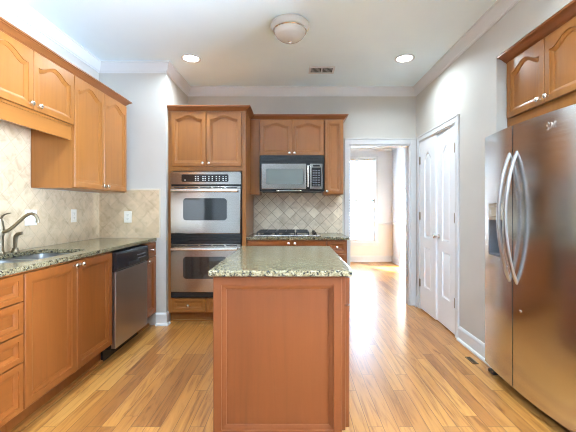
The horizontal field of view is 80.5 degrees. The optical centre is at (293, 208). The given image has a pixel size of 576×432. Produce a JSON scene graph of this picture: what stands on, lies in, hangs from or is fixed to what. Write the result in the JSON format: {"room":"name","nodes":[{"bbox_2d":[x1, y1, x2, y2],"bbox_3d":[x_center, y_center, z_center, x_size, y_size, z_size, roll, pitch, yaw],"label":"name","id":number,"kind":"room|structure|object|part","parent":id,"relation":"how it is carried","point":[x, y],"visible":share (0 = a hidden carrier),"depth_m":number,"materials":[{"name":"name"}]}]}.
{"room":"kitchen","nodes":[
{"label":"kitchen","id":0,"kind":"room"},
{"bbox_2d":[0,5,98,251],"bbox_3d":[-2.100,-0.150,1.905,0.120,2.740,5.010,0,0,0],"label":"wall","id":1,"kind":"structure","parent":0,"point":[6,14],"depth_m":2.79,"materials":[{"name":"paint"}]},
{"bbox_2d":[25,210,36,225],"bbox_3d":[-2.022,0.070,2.620,0.016,0.120,0.118,0,0,0],"label":"light switch","id":2,"kind":"object","parent":1,"relation":"attached to","point":[30,220],"visible":0.77,"depth_m":2.61,"materials":[{"name":"beige plastic"}]},
{"bbox_2d":[0,31,73,139],"bbox_3d":[-1.843,-0.780,2.209,0.370,0.510,0.818,0,0,0],"label":"upper cabinet","id":3,"kind":"object","parent":1,"relation":"attached to","point":[36,93],"visible":1,"depth_m":2.21,"materials":[{"name":"brown wood"}]},
{"bbox_3d":[-1.700,-0.834,2.006,0.020,0.384,0.403,0,0,0],"label":"door","id":4,"kind":"part","parent":3,"relation":"part of","materials":[{"name":"brown wood"}]},
{"bbox_3d":[-1.700,-0.834,2.413,0.020,0.384,0.403,0,0,0],"label":"door","id":5,"kind":"part","parent":3,"relation":"part of","materials":[{"name":"brown wood"}]},
{"bbox_2d":[0,120,98,251],"bbox_3d":[-2.035,-0.160,2.428,0.010,0.930,2.256,0,0,0],"label":"backsplash","id":6,"kind":"structure","parent":1,"relation":"attached to","point":[53,207],"depth_m":2.62,"materials":[{"name":"tile"}]},
{"bbox_2d":[0,16,131,105],"bbox_3d":[-1.849,-1.061,2.235,0.379,0.050,2.510,0,0,0],"label":"trim","id":7,"kind":"structure","parent":1,"relation":"attached to","point":[6,27],"depth_m":2.40,"materials":[{"name":"brown wood"}]},
{"bbox_2d":[71,209,76,221],"bbox_3d":[-2.025,0.067,3.130,0.009,0.118,0.074,0,0,0],"label":"power outlet","id":8,"kind":"object","parent":1,"relation":"attached to","point":[73,211],"visible":1,"depth_m":3.13,"materials":[{"name":"beige plastic"}]},
{"bbox_2d":[31,76,126,192],"bbox_3d":[-1.842,-0.598,3.030,0.370,0.875,0.820,0,0,0],"label":"upper cabinet","id":9,"kind":"object","parent":1,"relation":"attached to","point":[94,160],"visible":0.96,"depth_m":2.81,"materials":[{"name":"brown wood"}]},
{"bbox_3d":[-1.700,-0.597,2.826,0.020,0.858,0.404,0,0,0],"label":"door","id":10,"kind":"part","parent":9,"relation":"part of","materials":[{"name":"brown wood"}]},
{"bbox_3d":[-1.700,-0.597,3.233,0.020,0.858,0.402,0,0,0],"label":"door","id":11,"kind":"part","parent":9,"relation":"part of","materials":[{"name":"brown wood"}]},
{"bbox_2d":[99,73,187,324],"bbox_3d":[-1.690,-0.150,3.923,0.700,2.740,0.734,0,0,0],"label":"wall","id":12,"kind":"structure","parent":0,"point":[150,94],"depth_m":3.56,"materials":[{"name":"paint"}]},
{"bbox_2d":[124,211,131,222],"bbox_3d":[-1.731,0.088,3.541,0.078,0.120,0.009,0,0,0],"label":"power outlet","id":13,"kind":"object","parent":12,"relation":"attached to","point":[127,214],"visible":1,"depth_m":3.54,"materials":[{"name":"beige plastic"}]},
{"bbox_2d":[99,190,158,237],"bbox_3d":[-1.720,0.058,3.551,0.620,0.495,0.010,0,0,0],"label":"backsplash","id":14,"kind":"structure","parent":12,"relation":"attached to","point":[143,204],"depth_m":3.55,"materials":[{"name":"tile"}]},
{"bbox_2d":[130,189,160,237],"bbox_3d":[-1.552,0.050,3.550,0.316,0.511,0.012,0,0,0],"label":"trim","id":15,"kind":"structure","parent":12,"relation":"attached to","point":[130,189],"depth_m":3.54,"materials":[{"name":"beige tile"}]},
{"bbox_2d":[155,311,170,325],"bbox_3d":[-1.373,1.155,3.568,0.130,0.130,0.088,0,0,0],"label":"baseboard","id":16,"kind":"structure","parent":12,"relation":"attached to","point":[162,319],"depth_m":3.54,"materials":[{"name":"white paint"}]},
{"bbox_2d":[0,0,519,95],"bbox_3d":[-0.250,-1.468,1.845,3.580,0.105,4.890,0,0,0],"label":"trim","id":17,"kind":"structure","parent":12,"relation":"attached to","point":[19,8],"depth_m":3.52,"materials":[{"name":"white paint"}]},
{"bbox_2d":[23,0,496,85],"bbox_3d":[-0.650,-1.550,2.100,8.500,0.060,11.700,0,0,0],"label":"ceiling","id":18,"kind":"structure","parent":0,"point":[235,42],"depth_m":3.00,"materials":[{"name":"paint"}]},
{"bbox_2d":[181,54,200,62],"bbox_3d":[-1.040,-1.514,3.434,0.196,0.009,0.196,0,0,0],"label":"recessed light","id":19,"kind":"object","parent":18,"relation":"in","point":[190,58],"visible":1,"depth_m":3.43,"materials":[{"name":"white paint"}]},
{"bbox_2d":[270,13,309,43],"bbox_3d":[-0.033,-1.438,2.800,0.324,0.163,0.324,0,0,0],"label":"light","id":20,"kind":"object","parent":18,"relation":"attached to","point":[289,28],"visible":1,"depth_m":2.71,"materials":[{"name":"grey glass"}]},
{"bbox_3d":[-0.033,-1.415,2.800,0.262,0.083,0.262,0,0,0],"label":"lamp shade","id":21,"kind":"part","parent":20,"relation":"part of","materials":[{"name":"white glass"}]},
{"bbox_2d":[308,66,334,73],"bbox_3d":[0.302,-1.514,3.722,0.280,0.012,0.176,0,0,0],"label":"ceiling vent","id":22,"kind":"object","parent":18,"relation":"in","point":[312,69],"visible":1,"depth_m":3.71,"materials":[{"name":"white metal"}]},
{"bbox_2d":[395,54,414,62],"bbox_3d":[1.118,-1.514,3.434,0.196,0.009,0.196,0,0,0],"label":"recessed light","id":23,"kind":"object","parent":18,"relation":"in","point":[404,58],"visible":1,"depth_m":3.43,"materials":[{"name":"white"}]},
{"bbox_2d":[18,262,570,431],"bbox_3d":[-0.650,1.250,2.100,8.500,0.060,11.700,0,0,0],"label":"floor","id":24,"kind":"structure","parent":0,"point":[408,372],"depth_m":2.38,"materials":[{"name":"brown wood"}]},
{"bbox_2d":[0,272,22,431],"bbox_3d":[-1.720,0.778,1.585,0.636,0.883,0.450,0,0,0],"label":"base cabinet","id":25,"kind":"object","parent":24,"relation":"on","point":[11,286],"visible":0.99,"depth_m":1.74,"materials":[{"name":"brown wood"}]},
{"bbox_3d":[-1.445,0.945,1.586,0.020,0.254,0.440,0,0,0],"label":"drawer","id":26,"kind":"part","parent":25,"relation":"part of","materials":[{"name":"brown wood"}]},
{"bbox_3d":[-1.445,0.739,1.586,0.020,0.147,0.440,0,0,0],"label":"drawer","id":27,"kind":"part","parent":25,"relation":"part of","materials":[{"name":"brown wood"}]},
{"bbox_3d":[-1.445,0.578,1.586,0.020,0.163,0.440,0,0,0],"label":"drawer","id":28,"kind":"part","parent":25,"relation":"part of","materials":[{"name":"brown wood"}]},
{"bbox_3d":[-1.445,0.419,1.586,0.020,0.142,0.440,0,0,0],"label":"drawer","id":29,"kind":"part","parent":25,"relation":"part of","materials":[{"name":"brown wood"}]},
{"bbox_2d":[0,238,156,276],"bbox_3d":[-1.730,0.320,2.442,0.599,0.030,2.203,0,0,0],"label":"countertop","id":30,"kind":"structure","parent":25,"relation":"on","point":[90,247],"depth_m":2.53,"materials":[{"name":"stone"}]},
{"bbox_2d":[10,232,22,251],"bbox_3d":[-1.945,0.233,2.385,0.072,0.143,0.051,0,0,0],"label":"sprayer","id":31,"kind":"object","parent":30,"relation":"on","point":[15,248],"visible":1,"depth_m":2.38,"materials":[{"name":"grey metal"}]},
{"bbox_2d":[0,212,39,253],"bbox_3d":[-1.847,0.165,2.272,0.296,0.279,0.060,0,0,0],"label":"faucet","id":32,"kind":"object","parent":30,"relation":"on","point":[3,231],"visible":1,"depth_m":2.26,"materials":[{"name":"grey metal"}]},
{"bbox_3d":[-1.826,0.097,2.272,0.248,0.144,0.024,0,0,0],"label":"spout","id":33,"kind":"part","parent":32,"relation":"part of","materials":[{"name":"grey metal"}]},
{"bbox_2d":[0,253,68,262],"bbox_3d":[-1.722,0.417,2.230,0.430,0.162,0.710,0,0,0],"label":"sink","id":34,"kind":"object","parent":30,"relation":"in","point":[31,257],"visible":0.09,"depth_m":2.42,"materials":[{"name":"metal"}]},
{"bbox_3d":[-1.722,0.417,2.063,0.340,0.162,0.296,0,0,0],"label":"bowl","id":35,"kind":"part","parent":34,"relation":"part of","materials":[{"name":"metal"}]},
{"bbox_3d":[-1.722,0.417,2.397,0.340,0.162,0.296,0,0,0],"label":"bowl","id":36,"kind":"part","parent":34,"relation":"part of","materials":[{"name":"metal"}]},
{"bbox_2d":[6,252,111,431],"bbox_3d":[-1.720,0.778,2.251,0.636,0.883,0.879,0,0,0],"label":"base cabinet","id":37,"kind":"object","parent":24,"relation":"on","point":[67,306],"visible":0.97,"depth_m":2.13,"materials":[{"name":"brown wood"}]},
{"bbox_3d":[-1.445,0.710,2.032,0.020,0.724,0.434,0,0,0],"label":"door","id":38,"kind":"part","parent":37,"relation":"part of","materials":[{"name":"brown wood"}]},
{"bbox_3d":[-1.522,1.210,2.251,0.023,0.020,0.879,0,0,0],"label":"toe moulding","id":39,"kind":"part","parent":37,"relation":"part of","materials":[{"name":"brown wood"}]},
{"bbox_3d":[-1.445,0.710,2.469,0.020,0.724,0.434,0,0,0],"label":"door","id":40,"kind":"part","parent":37,"relation":"part of","materials":[{"name":"brown wood"}]},
{"bbox_2d":[101,245,148,361],"bbox_3d":[-1.708,0.783,2.991,0.619,0.867,0.588,0,0,0],"label":"dishwasher","id":41,"kind":"object","parent":24,"relation":"on","point":[129,264],"visible":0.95,"depth_m":2.91,"materials":[{"name":"silver metal"}]},
{"bbox_3d":[-1.435,0.811,2.991,0.039,0.607,0.584,0,0,0],"label":"door","id":42,"kind":"part","parent":41,"relation":"part of","materials":[{"name":"silver metal"}]},
{"bbox_3d":[-1.429,0.430,2.991,0.051,0.156,0.588,0,0,0],"label":"control panel","id":43,"kind":"part","parent":41,"relation":"part of","materials":[{"name":"black"}]},
{"bbox_2d":[137,241,155,334],"bbox_3d":[-1.720,0.778,3.422,0.636,0.883,0.260,0,0,0],"label":"base cabinet","id":44,"kind":"object","parent":24,"relation":"on","point":[151,262],"visible":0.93,"depth_m":3.45,"materials":[{"name":"brown wood"}]},
{"bbox_3d":[-1.522,1.210,3.422,0.023,0.020,0.260,0,0,0],"label":"toe moulding","id":45,"kind":"part","parent":44,"relation":"part of","materials":[{"name":"brown wood"}]},
{"bbox_3d":[-1.445,0.416,3.418,0.020,0.137,0.244,0,0,0],"label":"drawer","id":46,"kind":"part","parent":44,"relation":"part of","materials":[{"name":"brown wood"}]},
{"bbox_3d":[-1.445,0.781,3.418,0.020,0.581,0.244,0,0,0],"label":"door","id":47,"kind":"part","parent":44,"relation":"part of","materials":[{"name":"brown wood"}]},
{"bbox_2d":[168,111,261,320],"bbox_3d":[-0.870,0.092,3.926,0.935,2.255,0.724,0,0,0],"label":"tall cabinet","id":48,"kind":"object","parent":24,"relation":"on","point":[198,141],"depth_m":3.61,"materials":[{"name":"brown wood"}]},
{"bbox_3d":[-1.119,1.025,3.607,0.363,0.146,0.020,0,0,0],"label":"drawer","id":49,"kind":"part","parent":48,"relation":"part of","materials":[{"name":"brown wood"}]},
{"bbox_3d":[-1.117,-0.737,3.607,0.367,0.578,0.020,0,0,0],"label":"door","id":50,"kind":"part","parent":48,"relation":"part of","materials":[{"name":"brown wood"}]},
{"bbox_3d":[-0.911,1.210,3.683,0.801,0.020,0.018,0,0,0],"label":"toe moulding","id":51,"kind":"part","parent":48,"relation":"part of","materials":[{"name":"brown wood"}]},
{"bbox_2d":[170,172,241,297],"bbox_3d":[-0.929,0.275,3.838,0.743,1.334,0.674,0,0,0],"label":"double oven","id":52,"kind":"object","parent":48,"relation":"in","point":[206,207],"visible":0.94,"depth_m":3.56,"materials":[{"name":"silver metal"}]},
{"bbox_3d":[-0.933,0.423,3.534,0.687,0.027,0.065,0,0,0],"label":"handle","id":53,"kind":"part","parent":52,"relation":"part of","materials":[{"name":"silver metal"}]},
{"bbox_3d":[-0.933,-0.185,3.534,0.687,0.027,0.065,0,0,0],"label":"handle","id":54,"kind":"part","parent":52,"relation":"part of","materials":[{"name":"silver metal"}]},
{"bbox_3d":[-0.929,-0.320,3.583,0.743,0.131,0.027,0,0,0],"label":"control panel","id":55,"kind":"part","parent":52,"relation":"part of","materials":[{"name":"silver metal"}]},
{"bbox_3d":[-0.929,0.640,3.580,0.735,0.474,0.031,0,0,0],"label":"oven door","id":56,"kind":"part","parent":52,"relation":"part of","materials":[{"name":"silver metal"}]},
{"bbox_3d":[-0.929,0.388,3.586,0.735,0.026,0.021,0,0,0],"label":"vent trim","id":57,"kind":"part","parent":52,"relation":"part of","materials":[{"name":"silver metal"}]},
{"bbox_3d":[-0.929,0.029,3.580,0.735,0.468,0.031,0,0,0],"label":"oven door","id":58,"kind":"part","parent":52,"relation":"part of","materials":[{"name":"silver metal"}]},
{"bbox_3d":[-0.929,-0.220,3.586,0.735,0.026,0.021,0,0,0],"label":"vent trim","id":59,"kind":"part","parent":52,"relation":"part of","materials":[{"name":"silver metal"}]},
{"bbox_3d":[-0.929,0.282,3.606,0.743,1.319,0.017,0,0,0],"label":"frame","id":60,"kind":"part","parent":52,"relation":"part of","materials":[{"name":"black"}]},
{"bbox_3d":[-0.736,1.025,3.607,0.360,0.146,0.020,0,0,0],"label":"drawer","id":61,"kind":"part","parent":48,"relation":"part of","materials":[{"name":"brown wood"}]},
{"bbox_3d":[-0.742,-0.737,3.607,0.372,0.578,0.020,0,0,0],"label":"door","id":62,"kind":"part","parent":48,"relation":"part of","materials":[{"name":"brown wood"}]},
{"bbox_3d":[-0.456,-0.599,4.119,0.108,0.872,0.318,0,0,0],"label":"filler panel","id":63,"kind":"part","parent":48,"relation":"part of","materials":[{"name":"brown wood"}]},
{"bbox_2d":[167,105,348,122],"bbox_3d":[-0.320,-1.061,3.816,2.090,0.050,0.390,0,0,-17],"label":"trim","id":64,"kind":"structure","parent":48,"relation":"on","point":[247,108],"depth_m":3.91,"materials":[{"name":"brown wood"}]},
{"bbox_2d":[213,277,348,431],"bbox_3d":[-0.045,0.778,2.212,0.714,0.883,1.045,0,0,0],"label":"base cabinet","id":65,"kind":"object","parent":24,"relation":"on","point":[281,344],"visible":0.74,"depth_m":1.71,"materials":[{"name":"brown wood"}]},
{"bbox_2d":[208,246,352,276],"bbox_3d":[-0.065,0.320,2.216,0.713,0.030,1.097,0,0,0],"label":"countertop","id":66,"kind":"structure","parent":65,"relation":"on","point":[247,261],"depth_m":1.89,"materials":[{"name":"stone"}]},
{"bbox_3d":[0.270,0.416,1.966,0.020,0.137,0.503,0,0,0],"label":"drawer","id":67,"kind":"part","parent":65,"relation":"part of","materials":[{"name":"brown wood"}]},
{"bbox_3d":[0.270,0.796,1.966,0.020,0.611,0.503,0,0,0],"label":"door","id":68,"kind":"part","parent":65,"relation":"part of","materials":[{"name":"brown wood"}]},
{"bbox_2d":[247,240,325,245],"bbox_3d":[-0.080,0.778,3.952,0.860,0.883,0.672,0,0,0],"label":"base cabinet","id":69,"kind":"object","parent":24,"relation":"on","point":[249,242],"visible":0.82,"depth_m":3.65,"materials":[{"name":"brown wood"}]},
{"bbox_3d":[-0.259,0.710,3.658,0.463,0.724,0.020,0,0,0],"label":"door","id":70,"kind":"part","parent":69,"relation":"part of","materials":[{"name":"brown wood"}]},
{"bbox_2d":[246,233,348,239],"bbox_3d":[0.040,0.320,3.958,1.097,0.030,0.642,0,0,0],"label":"countertop","id":71,"kind":"structure","parent":69,"relation":"on","point":[324,236],"depth_m":3.64,"materials":[{"name":"stone"}]},
{"bbox_2d":[254,229,320,235],"bbox_3d":[-0.070,0.281,3.955,0.730,0.048,0.490,0,0,0],"label":"gas cooktop","id":72,"kind":"object","parent":71,"relation":"in","point":[263,232],"visible":1,"depth_m":3.83,"materials":[{"name":"silver metal"}]},
{"bbox_3d":[-0.070,0.299,3.955,0.730,0.012,0.490,0,0,0],"label":"plate","id":73,"kind":"part","parent":72,"relation":"part of","materials":[{"name":"silver metal"}]},
{"bbox_3d":[0.162,0.710,3.658,0.369,0.724,0.020,0,0,0],"label":"door","id":74,"kind":"part","parent":69,"relation":"part of","materials":[{"name":"brown wood"}]},
{"bbox_2d":[326,240,346,263],"bbox_3d":[0.462,0.778,3.952,0.221,0.883,0.672,0,0,0],"label":"base cabinet","id":75,"kind":"object","parent":24,"relation":"on","point":[339,246],"visible":0.22,"depth_m":3.65,"materials":[{"name":"brown wood"}]},
{"bbox_3d":[0.461,0.416,3.658,0.211,0.137,0.020,0,0,0],"label":"drawer","id":76,"kind":"part","parent":75,"relation":"part of","materials":[{"name":"brown wood"}]},
{"bbox_3d":[0.461,0.576,3.658,0.211,0.169,0.020,0,0,0],"label":"drawer","id":77,"kind":"part","parent":75,"relation":"part of","materials":[{"name":"brown wood"}]},
{"bbox_2d":[465,357,478,363],"bbox_3d":[1.425,1.217,2.725,0.044,0.006,0.124,0,0,0],"label":"floor vent","id":78,"kind":"object","parent":24,"relation":"in","point":[470,359],"visible":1,"depth_m":2.72,"materials":[{"name":"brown metal"}]},
{"bbox_2d":[485,104,575,431],"bbox_3d":[1.767,0.344,2.116,0.892,1.753,0.908,0,0,0],"label":"refrigerator","id":79,"kind":"object","parent":24,"relation":"on","point":[530,165],"visible":1,"depth_m":2.00,"materials":[{"name":"grey metal"}]},
{"bbox_3d":[1.457,0.308,2.378,0.107,1.683,0.383,0,0,0],"label":"freezer door","id":80,"kind":"part","parent":79,"relation":"part of","materials":[{"name":"silver metal"}]},
{"bbox_3d":[1.371,0.058,2.217,0.097,0.843,0.031,0,0,0],"label":"handle","id":81,"kind":"part","parent":79,"relation":"part of","materials":[{"name":"grey metal"}]},
{"bbox_3d":[1.370,0.058,2.143,0.097,0.843,0.031,0,0,0],"label":"handle","id":82,"kind":"part","parent":79,"relation":"part of","materials":[{"name":"grey metal"}]},
{"bbox_3d":[1.457,0.308,1.921,0.108,1.683,0.517,0,0,0],"label":"door","id":83,"kind":"part","parent":79,"relation":"part of","materials":[{"name":"silver metal"}]},
{"bbox_2d":[188,96,415,233],"bbox_3d":[0.330,-0.150,4.350,4.740,2.740,0.120,0,0,0],"label":"wall","id":84,"kind":"structure","parent":0,"point":[369,116],"depth_m":4.29,"materials":[{"name":"paint"}]},
{"bbox_2d":[260,120,323,154],"bbox_3d":[-0.024,-0.823,4.093,0.754,0.425,0.370,0,0,0],"label":"upper cabinet","id":85,"kind":"object","parent":84,"relation":"attached to","point":[277,137],"visible":0.96,"depth_m":3.95,"materials":[{"name":"brown wood"}]},
{"bbox_3d":[-0.211,-0.821,3.950,0.372,0.410,0.020,0,0,0],"label":"door","id":86,"kind":"part","parent":85,"relation":"part of","materials":[{"name":"brown wood"}]},
{"bbox_2d":[260,155,323,192],"bbox_3d":[-0.021,-0.401,4.045,0.734,0.412,0.450,0,0,0],"label":"microwave","id":87,"kind":"object","parent":85,"relation":"attached to","point":[278,173],"visible":1,"depth_m":3.85,"materials":[{"name":"silver metal"}]},
{"bbox_3d":[-0.115,-0.364,3.860,0.506,0.288,0.019,0,0,0],"label":"door","id":88,"kind":"part","parent":87,"relation":"part of","materials":[{"name":"silver metal"}]},
{"bbox_3d":[0.158,-0.365,3.847,0.019,0.278,0.052,0,0,0],"label":"handle","id":89,"kind":"part","parent":87,"relation":"part of","materials":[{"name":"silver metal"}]},
{"bbox_3d":[0.253,-0.364,3.861,0.142,0.288,0.015,0,0,0],"label":"control panel","id":90,"kind":"part","parent":87,"relation":"part of","materials":[{"name":"silver metal"}]},
{"bbox_3d":[0.164,-0.821,3.950,0.370,0.410,0.020,0,0,0],"label":"door","id":91,"kind":"part","parent":85,"relation":"part of","materials":[{"name":"brown wood"}]},
{"bbox_2d":[254,192,341,232],"bbox_3d":[0.051,-0.158,4.285,1.118,0.925,0.010,0,0,0],"label":"backsplash","id":92,"kind":"structure","parent":84,"relation":"attached to","point":[317,212],"depth_m":4.28,"materials":[{"name":"tile"}]},
{"bbox_2d":[322,120,342,195],"bbox_3d":[0.465,-0.599,4.093,0.222,0.872,0.370,0,0,0],"label":"upper cabinet","id":93,"kind":"object","parent":84,"relation":"attached to","point":[333,129],"visible":0.96,"depth_m":3.95,"materials":[{"name":"brown wood"}]},
{"bbox_2d":[344,138,415,305],"bbox_3d":[1.087,0.171,4.347,0.902,2.099,0.162,0,0,0],"label":"trim","id":94,"kind":"structure","parent":84,"relation":"attached to","point":[409,144],"depth_m":4.27,"materials":[{"name":"white paint"}]},
{"bbox_2d":[350,151,392,255],"bbox_3d":[0.330,-0.150,7.860,3.860,2.740,0.120,0,0,0],"label":"wall","id":95,"kind":"structure","parent":0,"point":[385,158],"depth_m":7.80,"materials":[{"name":"paint"}]},
{"bbox_2d":[350,156,379,245],"bbox_3d":[1.420,-0.175,7.821,1.060,2.060,0.142,0,0,0],"label":"window","id":96,"kind":"structure","parent":95,"relation":"in","point":[375,158],"depth_m":7.78,"materials":[{"name":"white paint"}]},
{"bbox_2d":[350,159,373,239],"bbox_3d":[1.420,-0.199,7.830,0.850,1.863,0.040,0,0,0],"label":"window blind","id":97,"kind":"object","parent":96,"relation":"attached to","point":[356,233],"visible":0.65,"depth_m":7.83,"materials":[{"name":"white"}]},
{"bbox_2d":[350,148,396,150],"bbox_3d":[0.330,-1.420,6.105,3.860,0.200,3.390,0,0,0],"label":"trim","id":98,"kind":"structure","parent":95,"relation":"attached to","point":[351,149],"depth_m":7.78,"materials":[{"name":"white paint"}]},
{"bbox_2d":[350,256,405,269],"bbox_3d":[0.330,1.151,6.105,3.860,0.138,3.390,0,0,0],"label":"baseboard","id":99,"kind":"structure","parent":95,"relation":"attached to","point":[399,262],"depth_m":7.79,"materials":[{"name":"white paint"}]},
{"bbox_2d":[393,148,405,261],"bbox_3d":[2.320,-0.150,6.165,0.120,2.740,3.510,0,0,0],"label":"wall","id":100,"kind":"structure","parent":0,"point":[399,154],"depth_m":7.28,"materials":[{"name":"paint"}]},
{"bbox_2d":[378,222,405,226],"bbox_3d":[2.095,0.341,6.105,0.330,0.058,3.390,0,0,0],"label":"trim","id":101,"kind":"structure","parent":100,"relation":"attached to","point":[379,223],"depth_m":7.77,"materials":[{"name":"white paint"}]},
{"bbox_2d":[416,0,572,342],"bbox_3d":[1.980,-0.150,1.845,0.880,2.740,4.890,0,0,0],"label":"wall","id":102,"kind":"structure","parent":0,"point":[473,87],"depth_m":2.90,"materials":[{"name":"paint"}]},
{"bbox_2d":[419,135,436,319],"bbox_3d":[1.547,0.203,3.917,0.048,2.006,0.459,0,0,0],"label":"door","id":103,"kind":"structure","parent":102,"relation":"in","point":[428,148],"depth_m":3.89,"materials":[{"name":"white paint"}]},
{"bbox_2d":[416,114,459,338],"bbox_3d":[1.598,0.171,3.686,0.164,2.099,1.052,0,0,0],"label":"trim","id":104,"kind":"structure","parent":102,"relation":"attached to","point":[454,120],"depth_m":3.20,"materials":[{"name":"white paint"}]},
{"bbox_2d":[433,125,454,333],"bbox_3d":[1.530,0.203,3.454,0.099,2.006,0.461,0,0,2],"label":"door","id":105,"kind":"structure","parent":102,"relation":"in","point":[445,235],"depth_m":3.45,"materials":[{"name":"white paint"}]},
{"bbox_2d":[456,326,489,366],"bbox_3d":[1.594,1.155,2.857,0.172,0.130,0.606,0,0,0],"label":"baseboard","id":106,"kind":"structure","parent":102,"relation":"attached to","point":[477,347],"depth_m":2.91,"materials":[{"name":"white paint"}]},
{"bbox_2d":[497,0,575,127],"bbox_3d":[1.881,-0.865,2.103,0.678,0.570,0.962,0,0,0],"label":"upper cabinet","id":107,"kind":"object","parent":102,"relation":"attached to","point":[541,80],"depth_m":2.18,"materials":[{"name":"brown wood"}]},
{"bbox_3d":[1.610,-0.883,2.369,0.020,0.417,0.380,0,0,0],"label":"door","id":108,"kind":"part","parent":107,"relation":"part of","materials":[{"name":"brown wood"}]},
{"bbox_3d":[1.610,-0.883,1.984,0.020,0.417,0.379,0,0,0],"label":"door","id":109,"kind":"part","parent":107,"relation":"part of","materials":[{"name":"brown wood"}]}
]}

